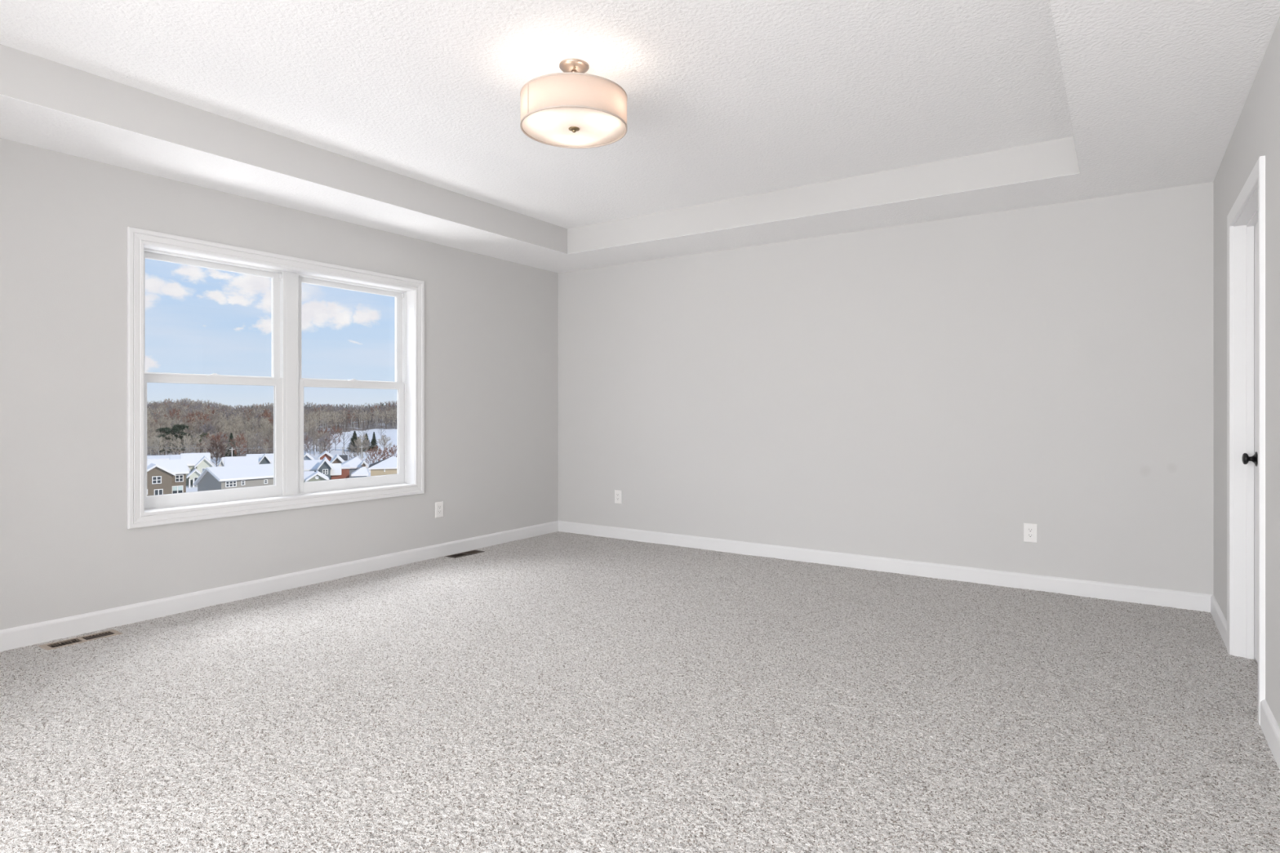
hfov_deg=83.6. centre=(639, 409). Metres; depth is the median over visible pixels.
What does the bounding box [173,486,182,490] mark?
blind
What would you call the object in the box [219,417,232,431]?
bare tree
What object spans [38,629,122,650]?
floor vent
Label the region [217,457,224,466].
house
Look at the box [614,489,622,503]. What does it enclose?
power outlet
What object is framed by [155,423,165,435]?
birch tree
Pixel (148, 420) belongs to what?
birch tree
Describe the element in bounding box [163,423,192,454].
bare tree
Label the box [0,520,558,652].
baseboard
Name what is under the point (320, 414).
woods
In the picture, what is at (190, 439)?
birch tree
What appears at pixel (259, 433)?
bare tree
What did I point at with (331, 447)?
utility wire
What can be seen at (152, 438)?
bare tree
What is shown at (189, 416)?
bare tree
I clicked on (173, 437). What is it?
bare tree
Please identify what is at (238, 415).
bare tree
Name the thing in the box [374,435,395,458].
bare tree
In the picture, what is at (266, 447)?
birch tree
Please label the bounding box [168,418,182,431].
bare tree
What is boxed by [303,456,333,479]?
house
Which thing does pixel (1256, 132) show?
wall
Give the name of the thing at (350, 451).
bare shrub
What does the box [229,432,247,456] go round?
oak tree
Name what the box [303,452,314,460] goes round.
house
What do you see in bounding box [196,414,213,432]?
oak tree
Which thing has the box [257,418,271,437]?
bare tree
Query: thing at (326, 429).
oak tree
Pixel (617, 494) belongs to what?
receptacle
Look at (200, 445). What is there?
oak tree
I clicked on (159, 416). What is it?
bare tree
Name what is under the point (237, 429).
bare tree
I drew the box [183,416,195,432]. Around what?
oak tree
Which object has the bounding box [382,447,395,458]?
leafy shrub
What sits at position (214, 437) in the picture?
oak tree
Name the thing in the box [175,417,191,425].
bare tree
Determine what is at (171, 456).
house
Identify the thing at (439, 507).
receptacle
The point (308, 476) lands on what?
house
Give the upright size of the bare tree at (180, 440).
9.214 m
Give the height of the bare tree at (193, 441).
8.187 m
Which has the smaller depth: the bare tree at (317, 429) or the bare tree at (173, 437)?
the bare tree at (173, 437)
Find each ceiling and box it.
[0,0,1279,272]
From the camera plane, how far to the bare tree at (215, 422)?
316.99 m
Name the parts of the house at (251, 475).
pane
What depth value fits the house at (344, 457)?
202.80 m
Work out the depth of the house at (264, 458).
186.83 m
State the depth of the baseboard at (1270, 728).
2.42 m
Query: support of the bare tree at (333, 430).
on the terrain
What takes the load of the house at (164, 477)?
on the terrain
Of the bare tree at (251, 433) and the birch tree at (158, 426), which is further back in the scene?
the birch tree at (158, 426)
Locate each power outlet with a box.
[435,501,443,518]
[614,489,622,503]
[1023,523,1037,542]
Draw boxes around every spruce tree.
[222,433,238,457]
[368,431,378,450]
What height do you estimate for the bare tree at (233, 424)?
11.590 m
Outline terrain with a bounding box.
[146,412,397,492]
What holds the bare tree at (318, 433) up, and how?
on the terrain
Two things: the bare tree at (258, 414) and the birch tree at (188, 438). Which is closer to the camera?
the birch tree at (188, 438)
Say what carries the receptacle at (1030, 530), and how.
attached to the power outlet at (1030, 531)
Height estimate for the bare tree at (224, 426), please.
11.046 m
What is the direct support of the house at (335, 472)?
on the terrain
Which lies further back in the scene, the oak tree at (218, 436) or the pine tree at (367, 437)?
the pine tree at (367, 437)
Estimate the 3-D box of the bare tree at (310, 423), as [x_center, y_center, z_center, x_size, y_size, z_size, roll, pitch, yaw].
[-168.310,10.127,362.654,6.485,9.586,7.600,0,0,-31]
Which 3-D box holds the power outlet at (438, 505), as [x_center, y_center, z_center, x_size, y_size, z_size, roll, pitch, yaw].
[-1.564,0.779,5.582,0.007,0.120,0.077,0,0,34]
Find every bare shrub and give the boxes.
[344,444,354,457]
[349,440,360,457]
[353,444,364,458]
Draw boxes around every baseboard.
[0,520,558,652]
[558,520,1213,612]
[1210,594,1226,648]
[1260,699,1279,770]
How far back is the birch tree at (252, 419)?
351.95 m
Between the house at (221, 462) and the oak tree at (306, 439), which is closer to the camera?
the house at (221, 462)
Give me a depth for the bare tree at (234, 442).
245.61 m
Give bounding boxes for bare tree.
[146,431,155,455]
[146,438,164,455]
[149,438,169,455]
[155,413,164,426]
[158,433,173,455]
[163,413,178,421]
[164,439,183,454]
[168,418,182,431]
[168,437,182,454]
[173,436,193,453]
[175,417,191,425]
[182,416,196,426]
[184,422,199,436]
[191,417,202,431]
[191,436,204,453]
[191,439,208,453]
[199,422,217,434]
[202,419,222,435]
[208,441,220,459]
[211,424,225,443]
[215,437,228,455]
[216,425,237,441]
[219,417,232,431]
[219,426,234,440]
[221,430,235,442]
[222,443,231,457]
[226,438,241,456]
[228,423,244,438]
[231,415,244,428]
[231,427,246,448]
[235,432,259,454]
[240,421,261,434]
[244,429,260,441]
[244,433,262,453]
[250,436,265,453]
[253,413,263,429]
[253,432,266,453]
[256,420,273,446]
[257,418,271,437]
[261,436,273,453]
[262,423,273,450]
[303,421,315,438]
[303,434,314,453]
[304,437,315,454]
[305,425,319,451]
[308,433,319,453]
[310,429,321,452]
[314,431,330,453]
[314,433,330,451]
[315,435,334,452]
[315,436,332,452]
[327,430,336,450]
[337,416,354,453]
[350,437,366,453]
[352,436,365,452]
[355,434,368,457]
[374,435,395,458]
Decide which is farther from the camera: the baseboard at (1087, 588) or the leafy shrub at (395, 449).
the leafy shrub at (395, 449)
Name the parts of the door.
knob, panel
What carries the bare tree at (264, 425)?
on the terrain
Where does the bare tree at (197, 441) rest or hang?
on the terrain
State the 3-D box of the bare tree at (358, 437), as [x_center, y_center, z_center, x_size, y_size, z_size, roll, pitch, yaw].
[-116.384,14.374,296.098,6.370,6.491,5.536,0,0,13]
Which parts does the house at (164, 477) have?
pane, pane, pane, pane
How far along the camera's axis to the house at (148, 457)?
200.58 m
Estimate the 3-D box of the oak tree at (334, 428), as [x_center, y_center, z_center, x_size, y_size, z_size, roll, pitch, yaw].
[-127.233,11.790,300.178,7.065,11.272,6.222,0,0,9]
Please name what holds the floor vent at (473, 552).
on the floor
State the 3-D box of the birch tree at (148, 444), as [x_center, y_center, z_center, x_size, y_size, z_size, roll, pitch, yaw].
[-171.827,13.409,251.150,3.910,8.982,3.855,0,0,-28]
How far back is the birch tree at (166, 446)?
245.70 m
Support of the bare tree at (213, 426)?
on the terrain
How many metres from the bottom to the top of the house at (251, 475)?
8.398 m
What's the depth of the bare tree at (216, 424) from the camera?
326.38 m
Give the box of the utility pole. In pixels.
[360,445,364,459]
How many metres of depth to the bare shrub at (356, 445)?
232.17 m
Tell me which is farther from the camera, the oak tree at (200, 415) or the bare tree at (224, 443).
the oak tree at (200, 415)
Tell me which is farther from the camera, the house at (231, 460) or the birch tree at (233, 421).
the birch tree at (233, 421)
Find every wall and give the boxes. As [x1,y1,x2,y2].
[0,137,558,630]
[558,181,1213,594]
[1213,17,1279,728]
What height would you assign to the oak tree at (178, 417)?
13.285 m
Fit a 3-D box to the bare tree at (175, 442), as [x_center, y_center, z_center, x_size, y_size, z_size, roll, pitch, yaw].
[-151.718,13.431,233.433,4.684,8.938,5.490,0,0,35]
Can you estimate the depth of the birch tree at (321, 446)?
233.65 m
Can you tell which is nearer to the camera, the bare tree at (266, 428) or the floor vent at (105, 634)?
the floor vent at (105, 634)
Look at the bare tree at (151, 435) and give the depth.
272.90 m
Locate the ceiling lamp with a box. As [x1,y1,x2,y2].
[520,57,626,148]
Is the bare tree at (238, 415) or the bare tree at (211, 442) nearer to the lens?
the bare tree at (211, 442)
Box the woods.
[146,397,397,436]
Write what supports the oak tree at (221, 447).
on the terrain
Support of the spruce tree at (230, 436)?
on the terrain
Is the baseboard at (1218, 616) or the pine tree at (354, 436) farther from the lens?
the pine tree at (354, 436)
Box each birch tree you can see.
[146,416,154,428]
[146,435,154,455]
[147,424,155,436]
[151,435,164,455]
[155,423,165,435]
[163,417,171,427]
[163,439,169,455]
[183,433,191,450]
[185,438,192,453]
[200,435,211,453]
[229,421,239,436]
[249,416,257,428]
[262,441,269,452]
[317,444,324,454]
[322,431,331,449]
[363,439,370,462]
[380,435,388,449]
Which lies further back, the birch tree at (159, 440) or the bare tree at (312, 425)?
the bare tree at (312, 425)
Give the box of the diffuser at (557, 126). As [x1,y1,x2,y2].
[521,106,625,146]
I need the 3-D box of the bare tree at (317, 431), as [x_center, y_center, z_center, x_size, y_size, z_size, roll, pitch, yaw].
[-127.294,12.901,286.163,7.753,9.999,6.615,0,0,-41]
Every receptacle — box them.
[437,505,441,514]
[616,493,619,501]
[1027,527,1033,538]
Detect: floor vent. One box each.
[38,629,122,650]
[445,550,484,558]
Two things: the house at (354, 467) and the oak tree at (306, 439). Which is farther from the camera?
the oak tree at (306, 439)
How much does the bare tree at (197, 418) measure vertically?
11.672 m
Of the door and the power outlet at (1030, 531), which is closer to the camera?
the door
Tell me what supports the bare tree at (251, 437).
on the terrain
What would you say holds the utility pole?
on the terrain
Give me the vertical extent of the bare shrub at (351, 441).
8.131 m
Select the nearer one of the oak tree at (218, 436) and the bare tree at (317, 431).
the oak tree at (218, 436)
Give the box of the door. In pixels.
[1226,155,1265,725]
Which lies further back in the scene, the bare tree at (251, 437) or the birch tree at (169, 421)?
the birch tree at (169, 421)
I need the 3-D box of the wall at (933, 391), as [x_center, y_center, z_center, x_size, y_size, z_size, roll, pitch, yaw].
[1.282,-0.153,5.473,4.850,3.200,0.160,0,0,34]
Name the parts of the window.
sash, sash, sash, sash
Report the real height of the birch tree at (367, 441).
8.567 m
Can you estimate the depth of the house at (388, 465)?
160.39 m
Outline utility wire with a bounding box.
[247,447,336,448]
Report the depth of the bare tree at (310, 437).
269.72 m
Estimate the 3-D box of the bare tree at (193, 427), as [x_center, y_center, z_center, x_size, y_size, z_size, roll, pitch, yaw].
[-195.715,11.093,312.096,6.123,11.049,6.323,0,0,-42]
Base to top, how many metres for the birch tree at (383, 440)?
8.916 m
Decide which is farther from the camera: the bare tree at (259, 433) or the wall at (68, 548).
the bare tree at (259, 433)
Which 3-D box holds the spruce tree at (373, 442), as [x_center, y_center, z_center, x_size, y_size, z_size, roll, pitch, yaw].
[-111.493,13.241,299.955,4.172,8.316,4.801,0,0,32]
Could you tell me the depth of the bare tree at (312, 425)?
299.46 m
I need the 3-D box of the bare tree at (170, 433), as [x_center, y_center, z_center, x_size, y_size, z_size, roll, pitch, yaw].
[-172.804,12.901,261.345,5.291,9.999,6.201,0,0,-5]
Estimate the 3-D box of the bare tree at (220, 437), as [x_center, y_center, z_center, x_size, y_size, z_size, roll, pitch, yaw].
[-146.397,13.606,250.145,5.628,8.591,5.450,0,0,6]
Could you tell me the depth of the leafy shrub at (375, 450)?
225.96 m
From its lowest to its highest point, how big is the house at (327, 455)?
6.627 m
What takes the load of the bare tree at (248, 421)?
on the terrain
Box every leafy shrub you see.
[364,448,377,463]
[369,445,383,462]
[377,449,389,461]
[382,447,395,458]
[388,444,397,457]
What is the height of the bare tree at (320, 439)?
9.791 m
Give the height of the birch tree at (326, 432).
9.708 m
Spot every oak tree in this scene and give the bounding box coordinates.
[164,411,181,435]
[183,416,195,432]
[193,440,208,453]
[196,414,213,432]
[202,433,218,453]
[205,439,226,466]
[210,431,227,453]
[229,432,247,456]
[303,434,310,448]
[317,426,330,443]
[330,425,342,444]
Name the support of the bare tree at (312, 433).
on the terrain
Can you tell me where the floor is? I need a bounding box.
[0,531,1279,852]
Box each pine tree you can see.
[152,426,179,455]
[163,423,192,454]
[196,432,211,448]
[346,431,358,450]
[361,433,373,450]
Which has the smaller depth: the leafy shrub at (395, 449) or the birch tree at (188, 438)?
the leafy shrub at (395, 449)
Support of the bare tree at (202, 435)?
on the terrain
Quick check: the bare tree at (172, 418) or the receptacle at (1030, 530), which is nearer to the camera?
the receptacle at (1030, 530)
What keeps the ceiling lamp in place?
attached to the ceiling at (726, 100)
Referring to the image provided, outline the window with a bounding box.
[127,226,424,528]
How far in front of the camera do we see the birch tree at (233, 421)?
333.87 m
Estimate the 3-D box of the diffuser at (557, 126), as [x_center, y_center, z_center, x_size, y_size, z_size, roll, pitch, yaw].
[-0.287,-1.230,3.119,0.449,0.005,0.449,0,0,34]
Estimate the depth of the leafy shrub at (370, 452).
222.08 m
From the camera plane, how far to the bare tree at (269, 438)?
252.20 m
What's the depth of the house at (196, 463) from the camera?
169.42 m
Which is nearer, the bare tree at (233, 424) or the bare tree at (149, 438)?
the bare tree at (149, 438)
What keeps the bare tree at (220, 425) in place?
on the terrain
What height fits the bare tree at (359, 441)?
7.941 m
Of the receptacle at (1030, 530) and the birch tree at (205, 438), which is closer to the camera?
the receptacle at (1030, 530)
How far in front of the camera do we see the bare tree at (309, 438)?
253.93 m
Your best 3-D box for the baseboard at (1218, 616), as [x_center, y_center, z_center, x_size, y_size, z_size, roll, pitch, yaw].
[3.016,1.107,3.720,0.014,0.120,0.810,0,0,34]
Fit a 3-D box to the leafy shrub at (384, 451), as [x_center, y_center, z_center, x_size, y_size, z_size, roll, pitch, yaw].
[-79.996,14.881,221.957,3.852,6.033,4.028,0,0,19]
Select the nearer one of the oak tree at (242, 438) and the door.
the door
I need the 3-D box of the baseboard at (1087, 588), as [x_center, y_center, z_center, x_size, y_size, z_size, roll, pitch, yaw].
[1.233,1.107,5.400,4.850,0.120,0.014,0,0,34]
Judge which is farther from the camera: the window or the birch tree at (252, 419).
the birch tree at (252, 419)
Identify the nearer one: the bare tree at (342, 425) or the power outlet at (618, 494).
the power outlet at (618, 494)
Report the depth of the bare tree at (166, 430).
261.55 m
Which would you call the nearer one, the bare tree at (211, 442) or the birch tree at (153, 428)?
the bare tree at (211, 442)
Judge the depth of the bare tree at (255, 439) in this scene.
238.81 m
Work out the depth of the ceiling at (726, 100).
3.28 m
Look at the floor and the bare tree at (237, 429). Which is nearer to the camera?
the floor
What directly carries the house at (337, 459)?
on the terrain
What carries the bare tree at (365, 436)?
on the terrain
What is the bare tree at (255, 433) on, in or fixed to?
on the terrain
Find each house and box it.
[146,454,169,460]
[146,459,189,495]
[169,454,180,459]
[180,453,214,488]
[193,463,273,491]
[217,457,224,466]
[223,456,258,466]
[245,453,273,464]
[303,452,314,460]
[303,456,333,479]
[303,471,328,481]
[317,450,333,461]
[329,453,344,479]
[330,462,341,479]
[334,454,347,461]
[338,455,368,479]
[368,456,397,475]
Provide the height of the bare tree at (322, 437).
8.727 m

